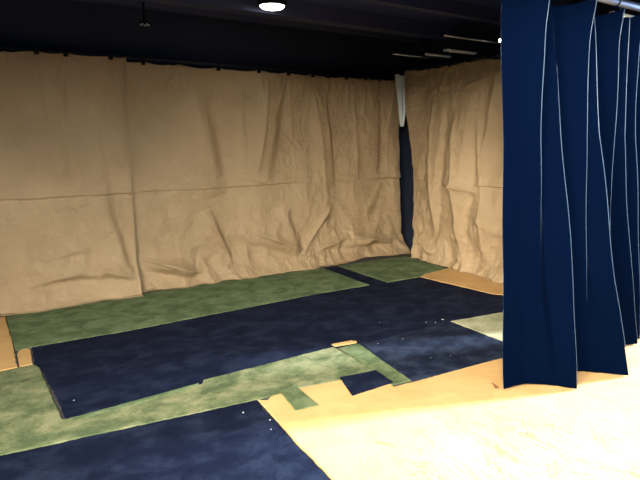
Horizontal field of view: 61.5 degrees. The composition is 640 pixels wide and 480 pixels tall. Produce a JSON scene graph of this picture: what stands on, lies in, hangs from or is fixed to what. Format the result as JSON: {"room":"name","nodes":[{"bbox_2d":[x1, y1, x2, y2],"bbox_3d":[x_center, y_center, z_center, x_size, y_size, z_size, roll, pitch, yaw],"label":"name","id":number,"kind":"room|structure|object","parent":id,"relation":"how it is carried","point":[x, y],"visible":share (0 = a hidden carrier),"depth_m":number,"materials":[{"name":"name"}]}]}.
{"room":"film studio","nodes":[
{"label":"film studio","id":0,"kind":"room"},
{"bbox_2d":[0,0,408,234],"bbox_3d":[-2.017,-1.112,5.698,8.200,3.200,0.120,-7,13,-33],"label":"wall","id":1,"kind":"structure","parent":0,"point":[53,25],"depth_m":5.85,"materials":[{"name":"black paint"}]},
{"bbox_2d":[0,245,462,479],"bbox_3d":[1.874,1.199,2.523,10.800,0.120,10.100,-7,13,-33],"label":"floor","id":2,"kind":"structure","parent":0,"point":[365,259],"depth_m":4.09,"materials":[{"name":"grey concrete"}]},
{"bbox_2d":[0,317,17,370],"bbox_3d":[-3.198,0.882,3.805,1.781,0.010,1.268,-7,13,-33],"label":"carpet piece","id":3,"kind":"object","parent":2,"relation":"on","point":[7,356],"visible":1,"depth_m":4.06,"materials":[{"name":"beige carpet"}]},
{"bbox_2d":[17,348,32,366],"bbox_3d":[-2.159,0.856,3.939,0.097,0.010,0.341,-7,13,-33],"label":"carpet offcut","id":4,"kind":"object","parent":2,"relation":"on","point":[24,355],"visible":1,"depth_m":3.92,"materials":[{"name":"beige carpet"}]},
{"bbox_2d":[0,400,329,479],"bbox_3d":[-1.285,1.250,1.922,3.007,0.010,1.972,-6,13,-29],"label":"carpet piece","id":5,"kind":"object","parent":2,"relation":"on","point":[226,443],"visible":1,"depth_m":2.73,"materials":[{"name":"blue carpet"}]},
{"bbox_2d":[0,347,372,455],"bbox_3d":[-1.646,0.973,3.344,3.975,0.010,1.169,-5,12,-25],"label":"carpet piece","id":6,"kind":"object","parent":2,"relation":"on","point":[30,418],"visible":0.98,"depth_m":3.30,"materials":[{"name":"green carpet"}]},
{"bbox_2d":[73,383,198,419],"bbox_3d":[-1.090,0.977,3.275,0.762,0.006,0.041,-8,13,-35],"label":"carpet offcut","id":7,"kind":"object","parent":6,"relation":"on","point":[196,384],"visible":1,"depth_m":3.25,"materials":[{"name":"green carpet"}]},
{"bbox_2d":[7,268,368,350],"bbox_3d":[-1.151,0.583,5.341,3.363,0.010,1.025,-7,13,-33],"label":"carpet runner","id":8,"kind":"object","parent":2,"relation":"on","point":[104,317],"visible":0.98,"depth_m":5.08,"materials":[{"name":"green carpet"}]},
{"bbox_2d":[32,277,502,418],"bbox_3d":[0.033,0.708,4.699,4.431,0.010,1.451,-7,13,-33],"label":"carpet piece","id":9,"kind":"object","parent":2,"relation":"on","point":[97,373],"visible":0.94,"depth_m":4.28,"materials":[{"name":"blue carpet"}]},
{"bbox_2d":[332,340,356,346],"bbox_3d":[0.193,0.800,4.171,0.205,0.010,0.055,-5,12,-25],"label":"carpet offcut","id":10,"kind":"object","parent":9,"relation":"on","point":[350,341],"visible":1,"depth_m":4.15,"materials":[{"name":"beige carpet"}]},
{"bbox_2d":[325,266,385,284],"bbox_3d":[0.393,0.406,6.249,0.219,0.010,0.906,-7,13,-33],"label":"carpet strip","id":11,"kind":"object","parent":2,"relation":"on","point":[345,272],"visible":1,"depth_m":6.20,"materials":[{"name":"blue carpet"}]},
{"bbox_2d":[339,344,410,385],"bbox_3d":[0.380,0.876,3.837,0.181,0.010,0.705,-6,12,-27],"label":"carpet strip","id":12,"kind":"object","parent":2,"relation":"on","point":[356,351],"visible":0.96,"depth_m":3.83,"materials":[{"name":"green carpet"}]},
{"bbox_2d":[339,256,445,282],"bbox_3d":[0.929,0.342,6.574,1.098,0.010,0.924,-7,13,-33],"label":"carpet piece","id":13,"kind":"object","parent":2,"relation":"on","point":[399,268],"visible":1,"depth_m":6.53,"materials":[{"name":"green carpet"}]},
{"bbox_2d":[360,321,502,380],"bbox_3d":[0.895,0.827,4.090,1.069,0.010,0.825,-7,13,-33],"label":"carpet piece","id":14,"kind":"object","parent":2,"relation":"on","point":[422,353],"visible":0.87,"depth_m":4.06,"materials":[{"name":"blue carpet"}]},
{"bbox_2d":[258,339,639,479],"bbox_3d":[2.307,1.052,2.937,4.400,0.010,3.561,-7,13,-33],"label":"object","id":15,"kind":"structure","parent":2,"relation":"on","point":[454,425],"depth_m":2.99,"materials":[{"name":"beige carpet"}]},
{"bbox_2d":[279,386,317,410],"bbox_3d":[-0.144,0.972,3.301,0.160,0.007,0.285,-7,13,-33],"label":"carpet square","id":16,"kind":"object","parent":15,"relation":"on","point":[296,397],"visible":1,"depth_m":3.29,"materials":[{"name":"green carpet"}]},
{"bbox_2d":[340,370,392,395],"bbox_3d":[0.281,0.925,3.533,0.350,0.009,0.247,-7,13,-33],"label":"carpet square","id":17,"kind":"object","parent":15,"relation":"on","point":[358,383],"visible":1,"depth_m":3.52,"materials":[{"name":"blue carpet"}]},
{"bbox_2d":[378,442,396,445],"bbox_3d":[0.352,1.068,2.820,0.113,0.004,0.025,4,12,20],"label":"scrap","id":18,"kind":"object","parent":15,"relation":"on","point":[385,443],"visible":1,"depth_m":2.82,"materials":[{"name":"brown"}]},
{"bbox_2d":[420,267,502,294],"bbox_3d":[1.738,0.488,5.828,0.612,0.010,1.500,-7,13,-33],"label":"carpet piece","id":19,"kind":"object","parent":2,"relation":"on","point":[466,280],"visible":0.6,"depth_m":5.99,"materials":[{"name":"beige carpet"}]},
{"bbox_2d":[451,312,502,340],"bbox_3d":[1.937,0.708,4.697,1.356,0.010,0.865,-7,13,-33],"label":"carpet piece","id":20,"kind":"object","parent":2,"relation":"on","point":[491,325],"visible":0.23,"depth_m":4.60,"materials":[{"name":"carpet"}]},
{"bbox_2d":[294,0,500,25],"bbox_3d":[-0.837,-2.152,3.664,8.200,0.120,4.180,-7,13,-33],"label":"ceiling","id":21,"kind":"structure","parent":0,"point":[348,4],"depth_m":5.90,"materials":[{"name":"black paint"}]},
{"bbox_2d":[139,1,149,25],"bbox_3d":[-1.640,-2.175,4.999,0.100,0.346,0.100,-7,13,-33],"label":"ceiling fitting","id":22,"kind":"object","parent":21,"relation":"attached to","point":[144,22],"visible":1,"depth_m":5.00,"materials":[{"name":"black metal"}]},
{"bbox_2d":[258,0,286,10],"bbox_3d":[-0.460,-2.299,5.167,0.280,0.166,0.280,-7,13,-33],"label":"ceiling light","id":23,"kind":"object","parent":21,"relation":"attached to","point":[271,5],"visible":1,"depth_m":5.10,"materials":[{"name":"white glass"}]},
{"bbox_2d":[403,0,639,245],"bbox_3d":[2.349,-1.203,6.163,0.120,3.200,3.880,-7,13,-33],"label":"wall","id":24,"kind":"structure","parent":0,"point":[480,30],"depth_m":6.86,"materials":[{"name":"black paint"}]},
{"bbox_2d":[0,46,394,78],"bbox_3d":[-1.917,-1.774,5.228,7.800,0.044,0.024,-7,13,-33],"label":"rail","id":25,"kind":"object","parent":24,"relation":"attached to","point":[2,48],"visible":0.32,"depth_m":5.60,"materials":[{"name":"grey metal"}]},
{"bbox_2d":[0,51,142,315],"bbox_3d":[-2.826,-0.479,4.667,2.409,2.328,0.305,-7,13,-33],"label":"curtain","id":26,"kind":"object","parent":25,"relation":"hanging from","point":[67,230],"visible":1,"depth_m":5.03,"materials":[{"name":"beige fabric"}]},
{"bbox_2d":[33,45,38,54],"bbox_3d":[-2.511,-1.681,4.757,0.040,0.076,0.043,-7,13,-33],"label":"binder clip","id":27,"kind":"object","parent":26,"relation":"attached to","point":[36,51],"visible":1,"depth_m":4.75,"materials":[{"name":"black metal"}]},
{"bbox_2d":[63,48,67,56],"bbox_3d":[-2.310,-1.706,4.886,0.040,0.076,0.043,-7,13,-33],"label":"binder clip","id":28,"kind":"object","parent":26,"relation":"attached to","point":[65,53],"visible":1,"depth_m":4.88,"materials":[{"name":"black metal"}]},
{"bbox_2d":[108,51,112,59],"bbox_3d":[-1.984,-1.747,5.096,0.040,0.076,0.043,-7,13,-33],"label":"binder clip","id":29,"kind":"object","parent":26,"relation":"attached to","point":[110,56],"visible":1,"depth_m":5.09,"materials":[{"name":"black metal"}]},
{"bbox_2d":[126,62,410,291],"bbox_3d":[-0.342,-0.777,6.273,3.692,2.298,0.347,-7,13,-33],"label":"curtain","id":30,"kind":"object","parent":25,"relation":"hanging from","point":[236,175],"visible":0.99,"depth_m":6.13,"materials":[{"name":"beige fabric"}]},
{"bbox_2d":[395,74,405,126],"bbox_3d":[1.073,-1.840,7.093,0.195,0.675,0.041,1,11,3],"label":"hanging cloth","id":31,"kind":"object","parent":25,"relation":"hanging from","point":[400,80],"visible":0.91,"depth_m":7.08,"materials":[{"name":"white fabric"}]},
{"bbox_2d":[76,0,419,42],"bbox_3d":[-1.941,-2.321,5.159,7.800,0.120,0.100,-7,13,-33],"label":"trim","id":32,"kind":"structure","parent":24,"relation":"attached to","point":[126,3],"depth_m":5.89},
{"bbox_2d":[137,0,451,40],"bbox_3d":[-1.650,-2.217,4.728,7.800,0.160,0.180,-7,13,-33],"label":"ceiling beam","id":33,"kind":"structure","parent":24,"relation":"attached to","point":[298,11],"depth_m":5.79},
{"bbox_2d":[393,53,457,60],"bbox_3d":[1.293,-2.207,6.504,1.072,0.015,0.016,-7,13,-33],"label":"conduit","id":34,"kind":"object","parent":24,"relation":"attached to","point":[393,53],"visible":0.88,"depth_m":6.47,"materials":[{"name":"silver metal"}]},
{"bbox_2d":[356,0,500,24],"bbox_3d":[-1.135,-2.081,3.954,7.800,0.130,0.100,-7,13,-33],"label":"trim","id":35,"kind":"structure","parent":24,"relation":"attached to","point":[452,8],"depth_m":5.50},
{"bbox_2d":[406,54,500,70],"bbox_3d":[2.097,-1.974,5.679,0.032,0.052,3.450,-7,13,-33],"label":"rail","id":36,"kind":"object","parent":24,"relation":"attached to","point":[499,55],"visible":0.28,"depth_m":6.41,"materials":[{"name":"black metal"}]},
{"bbox_2d":[424,53,450,57],"bbox_3d":[1.361,-2.127,6.199,0.400,0.020,0.040,-7,13,-33],"label":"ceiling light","id":37,"kind":"object","parent":36,"relation":"attached to","point":[428,54],"visible":1,"depth_m":6.18,"materials":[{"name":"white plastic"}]},
{"bbox_2d":[404,59,502,283],"bbox_3d":[1.884,-0.754,5.865,0.362,2.407,3.203,-7,13,-33],"label":"curtain","id":38,"kind":"object","parent":36,"relation":"hanging from","point":[454,113],"visible":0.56,"depth_m":6.29,"materials":[{"name":"beige fabric"}]},
{"bbox_2d":[443,49,476,54],"bbox_3d":[1.563,-2.097,5.993,0.470,0.020,0.070,-7,13,-33],"label":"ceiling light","id":39,"kind":"object","parent":36,"relation":"attached to","point":[445,50],"visible":1,"depth_m":5.97,"materials":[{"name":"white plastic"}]},
{"bbox_2d":[444,35,500,43],"bbox_3d":[1.770,-2.020,5.494,1.402,0.015,0.016,-7,13,-33],"label":"conduit","id":40,"kind":"object","parent":24,"relation":"attached to","point":[444,35],"visible":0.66,"depth_m":5.31,"materials":[{"name":"silver metal"}]},
{"bbox_2d":[550,0,570,5],"bbox_3d":[-0.756,-1.985,3.385,7.800,0.100,0.120,-7,13,-33],"label":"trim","id":41,"kind":"structure","parent":24,"relation":"attached to","point":[553,2],"depth_m":5.34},
{"bbox_2d":[597,0,639,11],"bbox_3d":[2.065,-1.497,3.466,3.100,0.048,0.048,-7,13,-33],"label":"pipe","id":42,"kind":"object","parent":24,"relation":"attached to","point":[627,4],"visible":1,"depth_m":3.33,"materials":[{"name":"grey metal"}]},
{"bbox_2d":[501,0,639,388],"bbox_3d":[2.225,-0.297,3.690,2.798,2.342,0.370,-7,13,-33],"label":"stage curtain","id":43,"kind":"object","parent":42,"relation":"hanging from","point":[570,74],"visible":1,"depth_m":3.30,"materials":[{"name":"blue fabric"}]},
{"bbox_2d":[609,11,633,17],"bbox_3d":[2.591,-1.548,3.938,1.700,0.040,0.025,-7,13,-33],"label":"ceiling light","id":44,"kind":"object","parent":24,"relation":"attached to","point":[625,15],"visible":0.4,"depth_m":3.56,"materials":[{"name":"white plastic"}]}
]}

